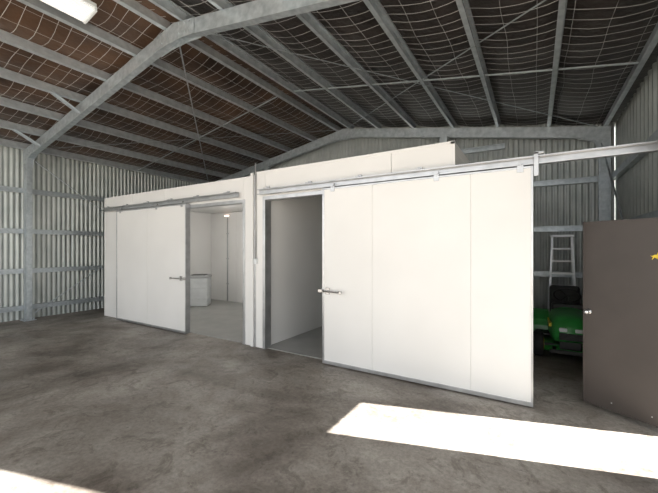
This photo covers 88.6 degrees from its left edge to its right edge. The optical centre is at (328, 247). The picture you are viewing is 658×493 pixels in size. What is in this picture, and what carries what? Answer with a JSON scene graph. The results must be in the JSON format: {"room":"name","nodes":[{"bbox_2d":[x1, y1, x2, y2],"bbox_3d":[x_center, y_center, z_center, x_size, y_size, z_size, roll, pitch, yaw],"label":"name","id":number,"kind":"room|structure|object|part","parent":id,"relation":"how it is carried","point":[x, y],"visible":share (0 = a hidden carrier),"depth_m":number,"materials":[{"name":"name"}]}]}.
{"room":"farm building","nodes":[
{"label":"farm building","id":0,"kind":"room"},
{"bbox_2d":[0,145,198,321],"bbox_3d":[-6.524,-0.327,6.970,0.018,3.655,9.900,0,0,31],"label":"wall","id":1,"kind":"structure","parent":0,"point":[87,178],"depth_m":7.63,"materials":[{"name":"grey metal"}]},
{"bbox_2d":[0,296,103,312],"bbox_3d":[-6.472,1.250,6.950,0.075,0.100,9.820,0,0,31],"label":"wall girt","id":2,"kind":"object","parent":1,"relation":"attached to","point":[101,298],"depth_m":7.49,"materials":[{"name":"metal"}]},
{"bbox_2d":[0,185,103,201],"bbox_3d":[-6.472,-1.200,6.950,0.075,0.100,9.820,0,0,31],"label":"wall girt","id":3,"kind":"object","parent":1,"relation":"attached to","point":[2,188],"depth_m":7.46,"materials":[{"name":"metal"}]},
{"bbox_2d":[0,228,103,235],"bbox_3d":[-6.472,-0.350,6.950,0.075,0.100,9.820,0,0,31],"label":"wall girt","id":4,"kind":"object","parent":1,"relation":"attached to","point":[2,230],"depth_m":7.50,"materials":[{"name":"metal"}]},
{"bbox_2d":[0,265,103,274],"bbox_3d":[-6.472,0.480,6.950,0.075,0.100,9.820,0,0,31],"label":"wall girt","id":5,"kind":"object","parent":1,"relation":"attached to","point":[73,268],"depth_m":7.46,"materials":[{"name":"metal"}]},
{"bbox_2d":[0,308,657,492],"bbox_3d":[-2.073,1.560,4.282,10.500,0.120,9.950,0,0,31],"label":"floor","id":6,"kind":"structure","parent":0,"point":[91,401],"depth_m":2.88,"materials":[{"name":"concrete"}]},
{"bbox_2d":[12,0,358,321],"bbox_3d":[-2.088,-0.707,4.256,10.260,4.414,0.571,0,0,31],"label":"frame","id":7,"kind":"object","parent":6,"relation":"on","point":[179,33],"visible":1,"depth_m":4.69,"materials":[{"name":"metal"}]},
{"bbox_3d":[-6.150,-1.878,6.891,0.480,0.435,0.028,0,0,31],"label":"knee plate","id":8,"kind":"part","parent":7,"relation":"part of","materials":[{"name":"metal"}]},
{"bbox_3d":[-6.260,1.475,7.019,0.260,0.050,0.200,0,0,31],"label":"plate","id":9,"kind":"part","parent":7,"relation":"part of","materials":[{"name":"metal"}]},
{"bbox_2d":[35,161,102,210],"bbox_3d":[-4.949,-0.225,8.879,0.024,3.167,4.412,0,0,31],"label":"rod","id":10,"kind":"object","parent":7,"relation":"attached to","point":[35,161],"visible":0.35,"depth_m":7.48,"materials":[{"name":"metal"}]},
{"bbox_2d":[0,138,211,183],"bbox_3d":[-6.365,-2.102,6.885,0.077,0.138,9.820,0,0,31],"label":"roof purlin","id":11,"kind":"structure","parent":7,"relation":"on","point":[3,142],"depth_m":8.18,"materials":[{"name":"grey metal"}]},
{"bbox_2d":[138,96,276,170],"bbox_3d":[-3.028,-2.480,7.706,4.843,0.870,0.018,0,0,31],"label":"purlin bridging","id":12,"kind":"object","parent":11,"relation":"attached to","point":[276,96],"visible":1,"depth_m":7.43,"materials":[{"name":"metal"}]},
{"bbox_3d":[-5.321,-2.480,3.951,4.843,0.870,0.018,0,0,31],"label":"purlin bridging","id":13,"kind":"object","parent":11,"relation":"attached to","visible":0},
{"bbox_2d":[40,0,96,23],"bbox_3d":[-3.184,-2.777,3.431,0.306,0.148,1.360,0,0,31],"label":"ceiling light","id":14,"kind":"object","parent":13,"relation":"attached to","point":[82,10],"visible":1,"depth_m":3.86,"materials":[{"name":"white plastic"}]},
{"bbox_2d":[0,119,229,177],"bbox_3d":[-5.682,-2.242,6.468,0.077,0.138,9.820,0,0,31],"label":"roof purlin","id":15,"kind":"structure","parent":7,"relation":"on","point":[4,124],"depth_m":7.57,"materials":[{"name":"grey metal"}]},
{"bbox_2d":[0,96,248,169],"bbox_3d":[-4.982,-2.387,6.041,0.077,0.138,9.820,0,0,31],"label":"roof purlin","id":16,"kind":"structure","parent":7,"relation":"on","point":[6,102],"depth_m":6.90,"materials":[{"name":"grey metal"}]},
{"bbox_2d":[0,67,269,160],"bbox_3d":[-4.274,-2.533,5.608,0.077,0.138,9.820,0,0,31],"label":"roof purlin","id":17,"kind":"structure","parent":7,"relation":"on","point":[7,74],"depth_m":6.24,"materials":[{"name":"grey metal"}]},
{"bbox_2d":[0,29,292,151],"bbox_3d":[-3.566,-2.679,5.176,0.077,0.138,9.820,0,0,31],"label":"roof purlin","id":18,"kind":"structure","parent":7,"relation":"attached to","point":[5,37],"depth_m":5.53,"materials":[{"name":"grey metal"}]},
{"bbox_2d":[17,0,316,140],"bbox_3d":[-2.857,-2.825,4.743,0.077,0.138,9.820,0,0,31],"label":"roof purlin","id":19,"kind":"structure","parent":7,"relation":"on","point":[87,28],"depth_m":5.10,"materials":[{"name":"grey metal"}]},
{"bbox_3d":[-2.019,-2.778,4.369,0.840,0.264,0.028,0,0,31],"label":"ridge plate","id":20,"kind":"part","parent":7,"relation":"part of","materials":[{"name":"metal"}]},
{"bbox_3d":[-1.964,-2.778,4.460,0.840,0.264,0.028,0,0,31],"label":"ridge plate","id":21,"kind":"part","parent":7,"relation":"part of","materials":[{"name":"metal"}]},
{"bbox_2d":[179,46,208,181],"bbox_3d":[-2.943,-2.465,7.654,0.022,0.847,6.512,0,0,-16],"label":"brace","id":22,"kind":"object","parent":7,"relation":"attached to","point":[180,46],"visible":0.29,"depth_m":6.13,"materials":[{"name":"metal"}]},
{"bbox_2d":[113,0,341,131],"bbox_3d":[-2.234,-2.953,4.363,0.077,0.138,9.820,0,0,31],"label":"roof purlin","id":23,"kind":"structure","parent":7,"relation":"on","point":[134,6],"depth_m":5.32,"materials":[{"name":"grey metal"}]},
{"bbox_2d":[148,0,355,128],"bbox_3d":[-1.927,-2.953,4.175,0.077,0.138,9.820,0,0,31],"label":"roof purlin","id":24,"kind":"structure","parent":7,"relation":"on","point":[179,13],"depth_m":5.35,"materials":[{"name":"grey metal"}]},
{"bbox_2d":[207,0,382,127],"bbox_3d":[-1.304,-2.825,3.795,0.077,0.138,9.820,0,0,31],"label":"roof purlin","id":25,"kind":"structure","parent":7,"relation":"on","point":[257,31],"depth_m":5.17,"materials":[{"name":"grey metal"}]},
{"bbox_2d":[296,12,417,127],"bbox_3d":[-0.595,-2.679,3.363,0.077,0.138,9.820,0,0,31],"label":"roof purlin","id":26,"kind":"structure","parent":7,"relation":"on","point":[307,18],"depth_m":4.81,"materials":[{"name":"grey metal"}]},
{"bbox_2d":[212,34,597,126],"bbox_3d":[1.325,-2.465,5.049,6.512,0.847,0.022,0,0,-11],"label":"brace","id":27,"kind":"object","parent":7,"relation":"attached to","point":[212,34],"visible":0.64,"depth_m":4.98,"materials":[{"name":"metal"}]},
{"bbox_2d":[363,0,456,127],"bbox_3d":[0.113,-2.533,2.930,0.077,0.138,9.820,0,0,31],"label":"roof purlin","id":28,"kind":"structure","parent":7,"relation":"on","point":[385,21],"depth_m":4.34,"materials":[{"name":"grey metal"}]},
{"bbox_2d":[455,0,500,126],"bbox_3d":[0.822,-2.387,2.498,0.077,0.138,9.820,0,0,31],"label":"roof purlin","id":29,"kind":"structure","parent":7,"relation":"on","point":[478,57],"depth_m":4.11,"materials":[{"name":"grey metal"}]},
{"bbox_2d":[547,0,567,126],"bbox_3d":[1.522,-2.242,2.071,0.077,0.138,9.820,0,0,31],"label":"roof purlin","id":30,"kind":"structure","parent":7,"relation":"on","point":[562,6],"depth_m":3.78,"materials":[{"name":"grey metal"}]},
{"bbox_2d":[602,22,657,125],"bbox_3d":[2.204,-2.102,1.654,0.077,0.138,9.820,0,0,31],"label":"roof purlin","id":31,"kind":"structure","parent":7,"relation":"on","point":[651,43],"depth_m":3.97,"materials":[{"name":"grey metal"}]},
{"bbox_2d":[294,62,638,91],"bbox_3d":[1.410,-2.480,4.997,4.843,0.870,0.018,0,0,31],"label":"purlin bridging","id":32,"kind":"object","parent":31,"relation":"attached to","point":[628,63],"visible":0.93,"depth_m":4.51,"materials":[{"name":"metal"}]},
{"bbox_2d":[101,140,657,406],"bbox_3d":[-0.329,0.110,6.232,9.256,2.780,3.105,0,0,31],"label":"cold room","id":33,"kind":"structure","parent":6,"relation":"on","point":[413,264],"depth_m":4.07,"materials":[{"name":"metal"}]},
{"bbox_3d":[-4.481,0.200,7.246,1.096,2.600,0.100,0,0,31],"label":"panel","id":34,"kind":"part","parent":33,"relation":"part of","materials":[{"name":"white metal"}]},
{"bbox_3d":[-3.542,0.200,6.673,1.096,2.600,0.100,0,0,31],"label":"panel","id":35,"kind":"part","parent":33,"relation":"part of","materials":[{"name":"white metal"}]},
{"bbox_3d":[-3.429,0.358,6.465,2.282,2.256,0.094,0,0,31],"label":"door trim","id":36,"kind":"part","parent":33,"relation":"part of","materials":[{"name":"metal"}]},
{"bbox_3d":[-3.040,0.198,6.321,4.536,2.604,0.036,0,0,31],"label":"edge trim","id":37,"kind":"part","parent":33,"relation":"part of","materials":[{"name":"white metal"}]},
{"bbox_3d":[-2.639,0.530,5.888,0.364,0.080,0.071,0,0,28],"label":"door handle","id":38,"kind":"part","parent":33,"relation":"part of","materials":[{"name":"silver metal"}]},
{"bbox_3d":[-4.152,0.250,8.745,0.100,2.500,2.798,0,0,31],"label":"panel","id":39,"kind":"part","parent":33,"relation":"part of","materials":[{"name":"white metal"}]},
{"bbox_2d":[190,274,211,306],"bbox_3d":[-3.353,1.085,8.748,0.510,0.801,0.470,0,0,-7],"label":"storage bin","id":40,"kind":"object","parent":33,"relation":"on","point":[200,284],"visible":0.8,"depth_m":8.54,"materials":[{"name":"white plastic"}]},
{"bbox_3d":[-3.353,0.730,8.748,0.510,0.059,0.470,0,0,-7],"label":"bin lid","id":41,"kind":"part","parent":40,"relation":"part of","materials":[{"name":"grey plastic"}]},
{"bbox_3d":[-2.193,-0.905,5.849,2.058,0.390,0.100,0,0,31],"label":"panel","id":42,"kind":"part","parent":33,"relation":"part of","materials":[{"name":"white metal"}]},
{"bbox_3d":[-2.215,-1.050,7.563,4.638,0.100,2.798,0,0,31],"label":"roof panel","id":43,"kind":"part","parent":33,"relation":"part of","materials":[{"name":"white metal"}]},
{"bbox_3d":[-2.194,0.372,5.849,2.150,2.255,0.122,0,0,31],"label":"opening frame","id":44,"kind":"part","parent":33,"relation":"part of","materials":[{"name":"metal"}]},
{"bbox_3d":[-2.958,0.255,9.597,1.046,2.490,0.100,0,0,31],"label":"panel","id":45,"kind":"part","parent":33,"relation":"part of","materials":[{"name":"white metal"}]},
{"bbox_2d":[226,218,228,300],"bbox_3d":[-2.844,0.315,9.448,0.080,2.330,0.032,0,0,31],"label":"conduit","id":46,"kind":"object","parent":33,"relation":"attached to","point":[227,233],"visible":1,"depth_m":9.43,"materials":[{"name":"grey plastic"}]},
{"bbox_3d":[-2.019,0.255,9.024,1.146,2.490,0.100,0,0,31],"label":"panel","id":47,"kind":"part","parent":33,"relation":"part of","materials":[{"name":"white metal"}]},
{"bbox_3d":[-1.198,0.200,5.242,0.268,2.600,0.100,0,0,31],"label":"panel","id":48,"kind":"part","parent":33,"relation":"part of","materials":[{"name":"white metal"}]},
{"bbox_3d":[-0.998,0.177,5.113,0.188,2.645,0.112,0,0,31],"label":"panel","id":49,"kind":"part","parent":33,"relation":"part of","materials":[{"name":"white metal"}]},
{"bbox_3d":[-0.076,0.367,4.549,2.060,2.265,0.134,0,0,31],"label":"opening frame","id":50,"kind":"part","parent":33,"relation":"part of","materials":[{"name":"metal"}]},
{"bbox_3d":[-0.260,0.255,6.311,0.100,2.490,2.698,0,0,31],"label":"dividing panel","id":51,"kind":"part","parent":33,"relation":"part of","materials":[{"name":"white metal"}]},
{"bbox_3d":[-0.076,-0.932,4.550,1.968,0.425,0.112,0,0,31],"label":"panel","id":52,"kind":"part","parent":33,"relation":"part of","materials":[{"name":"white metal"}]},
{"bbox_3d":[0.011,0.550,4.259,0.364,0.080,0.071,0,0,35],"label":"door handle","id":53,"kind":"part","parent":33,"relation":"part of","materials":[{"name":"silver metal"}]},
{"bbox_3d":[0.131,0.175,4.379,2.880,2.649,0.048,0,0,31],"label":"edge trim","id":54,"kind":"part","parent":33,"relation":"part of","materials":[{"name":"white metal"}]},
{"bbox_3d":[1.071,0.177,3.850,0.713,2.645,0.112,0,0,31],"label":"panel","id":55,"kind":"part","parent":33,"relation":"part of","materials":[{"name":"white metal"}]},
{"bbox_3d":[0.932,0.358,3.792,2.332,2.256,0.094,0,0,31],"label":"door trim","id":56,"kind":"part","parent":33,"relation":"part of","materials":[{"name":"metal"}]},
{"bbox_3d":[2.092,0.228,4.934,0.100,2.545,2.798,0,0,31],"label":"panel","id":57,"kind":"part","parent":33,"relation":"part of","materials":[{"name":"white metal"}]},
{"bbox_3d":[0.951,-1.095,5.630,2.773,0.100,2.798,0,0,31],"label":"roof panel","id":58,"kind":"part","parent":33,"relation":"part of","materials":[{"name":"white metal"}]},
{"bbox_2d":[583,217,657,427],"bbox_3d":[2.569,0.606,2.938,0.102,1.709,0.646,0,0,-27],"label":"hinged door","id":59,"kind":"structure","parent":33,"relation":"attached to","point":[620,257],"depth_m":2.96,"materials":[{"name":"brown paint"}]},
{"bbox_3d":[2.426,0.600,3.176,0.063,0.052,0.052,0,0,-26],"label":"door knob","id":60,"kind":"part","parent":59,"relation":"part of","materials":[{"name":"silver metal"}]},
{"bbox_2d":[217,126,610,220],"bbox_3d":[0.373,-0.707,8.289,10.260,4.414,0.200,0,0,31],"label":"frame","id":61,"kind":"object","parent":6,"relation":"on","point":[598,135],"visible":0.63,"depth_m":6.60,"materials":[{"name":"metal"}]},
{"bbox_2d":[34,265,103,312],"bbox_3d":[-4.974,-0.200,8.894,0.024,3.117,4.412,0,0,31],"label":"rod","id":62,"kind":"object","parent":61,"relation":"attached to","point":[103,265],"visible":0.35,"depth_m":7.51,"materials":[{"name":"metal"}]},
{"bbox_2d":[45,130,331,148],"bbox_3d":[-2.943,-2.477,7.654,6.512,0.847,0.022,0,0,-11],"label":"brace","id":63,"kind":"object","parent":61,"relation":"attached to","point":[326,130],"visible":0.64,"depth_m":7.59,"materials":[{"name":"metal"}]},
{"bbox_3d":[0.346,-2.778,8.244,0.840,0.264,0.028,0,0,31],"label":"ridge plate","id":64,"kind":"part","parent":61,"relation":"part of","materials":[{"name":"metal"}]},
{"bbox_2d":[347,0,545,127],"bbox_3d":[1.325,-2.477,5.049,0.022,0.847,6.512,0,0,-16],"label":"brace","id":65,"kind":"object","parent":61,"relation":"attached to","point":[543,0],"visible":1,"depth_m":3.97,"materials":[{"name":"metal"}]},
{"bbox_3d":[4.532,-1.878,5.812,0.480,0.435,0.028,0,0,31],"label":"knee plate","id":66,"kind":"part","parent":61,"relation":"part of","materials":[{"name":"metal"}]},
{"bbox_3d":[4.478,-1.878,5.723,0.480,0.435,0.028,0,0,31],"label":"knee plate","id":67,"kind":"part","parent":61,"relation":"part of","materials":[{"name":"metal"}]},
{"bbox_2d":[601,143,623,219],"bbox_3d":[3.885,-0.625,4.541,0.024,2.266,2.614,0,0,31],"label":"rod","id":68,"kind":"object","parent":61,"relation":"attached to","point":[609,172],"visible":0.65,"depth_m":4.73,"materials":[{"name":"metal"}]},
{"bbox_2d":[440,136,447,142],"bbox_3d":[2.365,-0.394,6.945,0.150,3.788,0.080,0,0,31],"label":"gable mullion","id":69,"kind":"object","parent":6,"relation":"on","point":[443,138],"visible":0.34,"depth_m":6.91,"materials":[{"name":"metal"}]},
{"bbox_2d":[533,285,582,356],"bbox_3d":[3.447,1.050,4.879,1.000,0.900,1.380,0,0,31],"label":"utility vehicle","id":70,"kind":"object","parent":6,"relation":"on","point":[559,330],"visible":0.66,"depth_m":4.64,"materials":[{"name":"green paint"}]},
{"bbox_3d":[3.681,0.820,5.263,0.400,0.440,0.420,0,0,31],"label":"seat","id":71,"kind":"part","parent":70,"relation":"part of","materials":[{"name":"plastic"}]},
{"bbox_2d":[548,307,582,343],"bbox_3d":[3.298,1.039,4.636,0.480,0.422,0.670,0,0,31],"label":"hood","id":72,"kind":"object","parent":70,"relation":"attached to","point":[565,324],"depth_m":4.45,"materials":[{"name":"green paint"}]},
{"bbox_2d":[559,333,582,341],"bbox_3d":[3.128,1.155,4.357,0.260,0.090,0.063,0,0,31],"label":"grille","id":73,"kind":"object","parent":70,"relation":"attached to","point":[565,337],"depth_m":4.34,"materials":[{"name":"black plastic"}]},
{"bbox_2d":[547,235,575,310],"bbox_3d":[4.058,0.637,5.880,0.450,1.734,0.435,0,0,31],"label":"step ladder","id":74,"kind":"object","parent":6,"relation":"on","point":[572,260],"visible":0.58,"depth_m":5.82,"materials":[{"name":"metal"}]},
{"bbox_3d":[3.857,0.650,5.888,0.260,1.708,0.054,0,0,-36],"label":"ladder rail","id":75,"kind":"part","parent":74,"relation":"part of","materials":[{"name":"metal"}]},
{"bbox_3d":[4.156,0.650,5.705,0.054,1.708,0.260,0,0,9],"label":"ladder rail","id":76,"kind":"part","parent":74,"relation":"part of","materials":[{"name":"metal"}]},
{"bbox_2d":[0,0,657,181],"bbox_3d":[-2.073,-2.591,4.282,10.500,0.889,9.950,0,0,31],"label":"ceiling","id":77,"kind":"structure","parent":0,"point":[579,53],"depth_m":4.91,"materials":[{"name":"metal"}]},
{"bbox_2d":[0,0,343,180],"bbox_3d":[-3.635,-2.580,6.674,5.041,0.878,7.246,0,0,31],"label":"netting","id":78,"kind":"object","parent":77,"relation":"attached to","point":[6,0],"visible":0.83,"depth_m":6.31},
{"bbox_2d":[175,0,657,127],"bbox_3d":[0.733,-2.570,4.003,5.041,0.858,7.260,0,0,31],"label":"netting","id":79,"kind":"object","parent":77,"relation":"attached to","point":[507,47],"visible":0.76,"depth_m":4.65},
{"bbox_2d":[247,122,614,308],"bbox_3d":[0.493,-0.785,8.486,10.400,4.570,0.018,0,0,31],"label":"wall","id":80,"kind":"structure","parent":0,"point":[571,204],"depth_m":6.31,"materials":[{"name":"grey metal"}]},
{"bbox_2d":[461,143,504,153],"bbox_3d":[0.462,-2.000,8.434,7.000,0.100,0.075,0,0,31],"label":"wall girt","id":81,"kind":"object","parent":80,"relation":"attached to","point":[502,145],"depth_m":6.82,"materials":[{"name":"metal"}]},
{"bbox_2d":[533,225,582,231],"bbox_3d":[0.462,-0.350,8.434,10.160,0.100,0.075,0,0,31],"label":"wall girt","id":82,"kind":"object","parent":80,"relation":"attached to","point":[576,227],"depth_m":6.17,"materials":[{"name":"metal"}]},
{"bbox_2d":[533,271,582,277],"bbox_3d":[0.462,0.480,8.434,10.160,0.100,0.075,0,0,31],"label":"wall girt","id":83,"kind":"object","parent":80,"relation":"attached to","point":[535,273],"depth_m":6.18,"materials":[{"name":"metal"}]},
{"bbox_2d":[533,176,597,186],"bbox_3d":[0.462,-1.200,8.434,10.160,0.100,0.075,0,0,31],"label":"wall girt","id":84,"kind":"object","parent":80,"relation":"attached to","point":[591,179],"depth_m":6.11,"materials":[{"name":"metal"}]},
{"bbox_2d":[615,57,657,219],"bbox_3d":[2.353,-0.327,1.551,0.044,3.655,9.900,0,0,31],"label":"wall","id":85,"kind":"structure","parent":0,"point":[636,189],"depth_m":4.53,"materials":[{"name":"grey metal"}]},
{"bbox_2d":[611,129,657,179],"bbox_3d":[3.906,-1.200,4.221,0.075,0.100,3.524,0,0,31],"label":"wall girt","id":86,"kind":"object","parent":85,"relation":"attached to","point":[631,160],"depth_m":4.64,"materials":[{"name":"metal"}]},
{"bbox_2d":[630,210,657,218],"bbox_3d":[3.906,-0.350,4.221,0.075,0.100,3.524,0,0,31],"label":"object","id":87,"kind":"structure","parent":85,"relation":"attached to","point":[653,214],"depth_m":3.79,"materials":[{"name":"metal"}]}
]}

